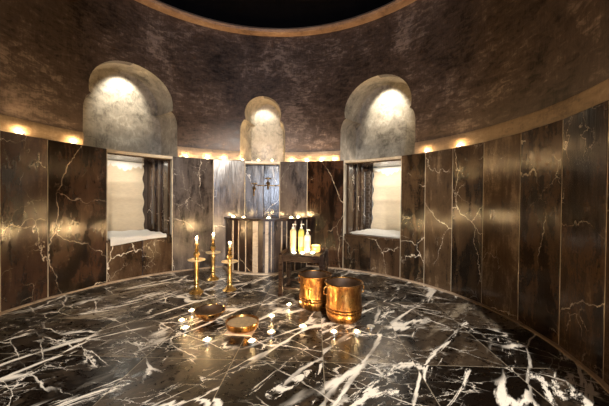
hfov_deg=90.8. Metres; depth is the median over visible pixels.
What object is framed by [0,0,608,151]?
ceiling
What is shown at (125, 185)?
blind
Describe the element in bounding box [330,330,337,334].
tealight
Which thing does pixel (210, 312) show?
brass bowl
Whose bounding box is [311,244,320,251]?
candle jar
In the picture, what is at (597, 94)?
trim
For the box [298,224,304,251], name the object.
pump bottle
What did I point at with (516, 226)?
wall
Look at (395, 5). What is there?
trim
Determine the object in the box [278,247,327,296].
wooden stool
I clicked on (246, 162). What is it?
trim
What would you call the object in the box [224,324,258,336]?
towel
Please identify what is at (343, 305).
bucket
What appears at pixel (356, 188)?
window
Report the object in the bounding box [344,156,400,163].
trim
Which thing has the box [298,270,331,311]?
bucket
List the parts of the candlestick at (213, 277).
stem, drip dish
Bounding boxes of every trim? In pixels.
[0,78,608,161]
[107,149,172,159]
[135,0,415,36]
[245,161,279,164]
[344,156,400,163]
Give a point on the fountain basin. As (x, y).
(256, 243)
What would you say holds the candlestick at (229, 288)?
on the floor
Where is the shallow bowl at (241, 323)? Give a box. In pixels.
[225,314,258,333]
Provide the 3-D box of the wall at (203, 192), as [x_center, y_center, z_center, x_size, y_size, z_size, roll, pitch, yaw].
[-1.447,0.160,4.563,1.106,1.636,0.218,0,1,-26]
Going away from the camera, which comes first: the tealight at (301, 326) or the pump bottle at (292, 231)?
the tealight at (301, 326)
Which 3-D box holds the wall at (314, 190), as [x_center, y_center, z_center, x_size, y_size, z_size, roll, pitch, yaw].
[0.121,0.172,4.731,1.077,1.636,0.216,1,1,14]
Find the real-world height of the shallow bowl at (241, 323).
0.061 m
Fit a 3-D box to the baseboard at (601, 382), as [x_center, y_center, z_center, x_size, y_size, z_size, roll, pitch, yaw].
[-0.514,1.002,2.700,4.616,0.018,4.127,0,1,-18]
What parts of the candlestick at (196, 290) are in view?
stem, drip dish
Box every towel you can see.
[107,229,166,245]
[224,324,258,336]
[350,229,399,237]
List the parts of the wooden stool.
leg, rail, leg, seat, leg, rail, leg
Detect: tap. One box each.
[251,183,256,195]
[265,178,270,188]
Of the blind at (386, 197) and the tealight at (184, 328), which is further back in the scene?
the blind at (386, 197)
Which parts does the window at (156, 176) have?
sill, frame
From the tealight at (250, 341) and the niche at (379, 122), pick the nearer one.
the tealight at (250, 341)
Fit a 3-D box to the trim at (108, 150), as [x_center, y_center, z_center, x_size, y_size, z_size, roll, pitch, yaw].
[-2.349,-0.643,4.016,0.513,0.036,1.150,1,1,39]
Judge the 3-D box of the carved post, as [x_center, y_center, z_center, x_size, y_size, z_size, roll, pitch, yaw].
[1.060,-0.029,4.989,0.075,0.985,0.040,1,1,39]
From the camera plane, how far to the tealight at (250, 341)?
2.18 m
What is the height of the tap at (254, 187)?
0.213 m
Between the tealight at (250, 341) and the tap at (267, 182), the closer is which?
the tealight at (250, 341)
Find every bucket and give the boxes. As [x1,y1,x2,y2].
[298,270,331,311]
[323,276,363,324]
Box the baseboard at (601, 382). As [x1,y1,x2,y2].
[0,265,608,393]
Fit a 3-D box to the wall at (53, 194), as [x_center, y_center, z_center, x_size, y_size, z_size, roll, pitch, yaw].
[-2.186,0.185,2.120,1.325,1.636,4.177,0,1,-10]
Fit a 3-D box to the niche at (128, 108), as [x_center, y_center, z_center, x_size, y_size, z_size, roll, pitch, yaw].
[-2.357,-1.241,4.019,0.440,1.164,1.130,1,1,39]
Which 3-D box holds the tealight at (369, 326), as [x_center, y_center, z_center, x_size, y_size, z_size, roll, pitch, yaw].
[0.544,1.013,2.463,0.065,0.020,0.065,0,1,-31]
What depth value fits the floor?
2.05 m
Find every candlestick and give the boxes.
[188,237,204,294]
[206,233,220,280]
[221,242,237,291]
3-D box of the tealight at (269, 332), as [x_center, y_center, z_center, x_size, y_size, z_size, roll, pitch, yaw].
[-0.259,1.005,2.343,0.065,0.026,0.065,0,1,-20]
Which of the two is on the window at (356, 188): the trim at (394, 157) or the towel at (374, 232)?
the towel at (374, 232)
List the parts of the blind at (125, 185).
head rail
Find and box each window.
[107,153,170,242]
[344,159,400,241]
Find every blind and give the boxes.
[107,160,144,230]
[371,166,400,230]
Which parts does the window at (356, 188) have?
frame, sill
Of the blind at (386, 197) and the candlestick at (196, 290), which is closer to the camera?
the candlestick at (196, 290)
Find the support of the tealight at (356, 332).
on the floor
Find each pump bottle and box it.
[290,224,295,251]
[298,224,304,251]
[304,229,310,252]
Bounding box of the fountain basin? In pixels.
[222,217,308,274]
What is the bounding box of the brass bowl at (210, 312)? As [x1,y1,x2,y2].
[193,304,225,320]
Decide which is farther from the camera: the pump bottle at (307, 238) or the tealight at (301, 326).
the pump bottle at (307, 238)
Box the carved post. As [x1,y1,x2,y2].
[365,171,370,228]
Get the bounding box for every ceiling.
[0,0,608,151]
[159,0,392,27]
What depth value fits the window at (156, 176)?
4.44 m
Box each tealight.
[178,318,185,322]
[181,326,189,330]
[203,337,211,342]
[248,339,256,344]
[267,330,275,334]
[299,324,306,328]
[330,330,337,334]
[352,330,360,334]
[367,324,374,328]
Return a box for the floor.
[0,267,608,405]
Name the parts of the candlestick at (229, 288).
stem, drip dish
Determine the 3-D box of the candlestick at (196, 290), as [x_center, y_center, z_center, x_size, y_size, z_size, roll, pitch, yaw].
[-1.201,0.684,3.339,0.188,0.624,0.188,1,1,0]
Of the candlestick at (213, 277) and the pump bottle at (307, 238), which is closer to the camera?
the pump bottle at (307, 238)
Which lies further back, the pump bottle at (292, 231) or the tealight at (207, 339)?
the pump bottle at (292, 231)
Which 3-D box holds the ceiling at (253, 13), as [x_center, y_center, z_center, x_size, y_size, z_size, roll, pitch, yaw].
[-0.402,-3.212,2.413,4.840,1.100,4.840,1,1,0]
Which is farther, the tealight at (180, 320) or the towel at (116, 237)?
the towel at (116, 237)
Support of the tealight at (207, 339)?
on the floor
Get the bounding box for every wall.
[0,131,171,311]
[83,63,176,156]
[170,156,244,270]
[279,160,346,267]
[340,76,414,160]
[343,100,608,385]

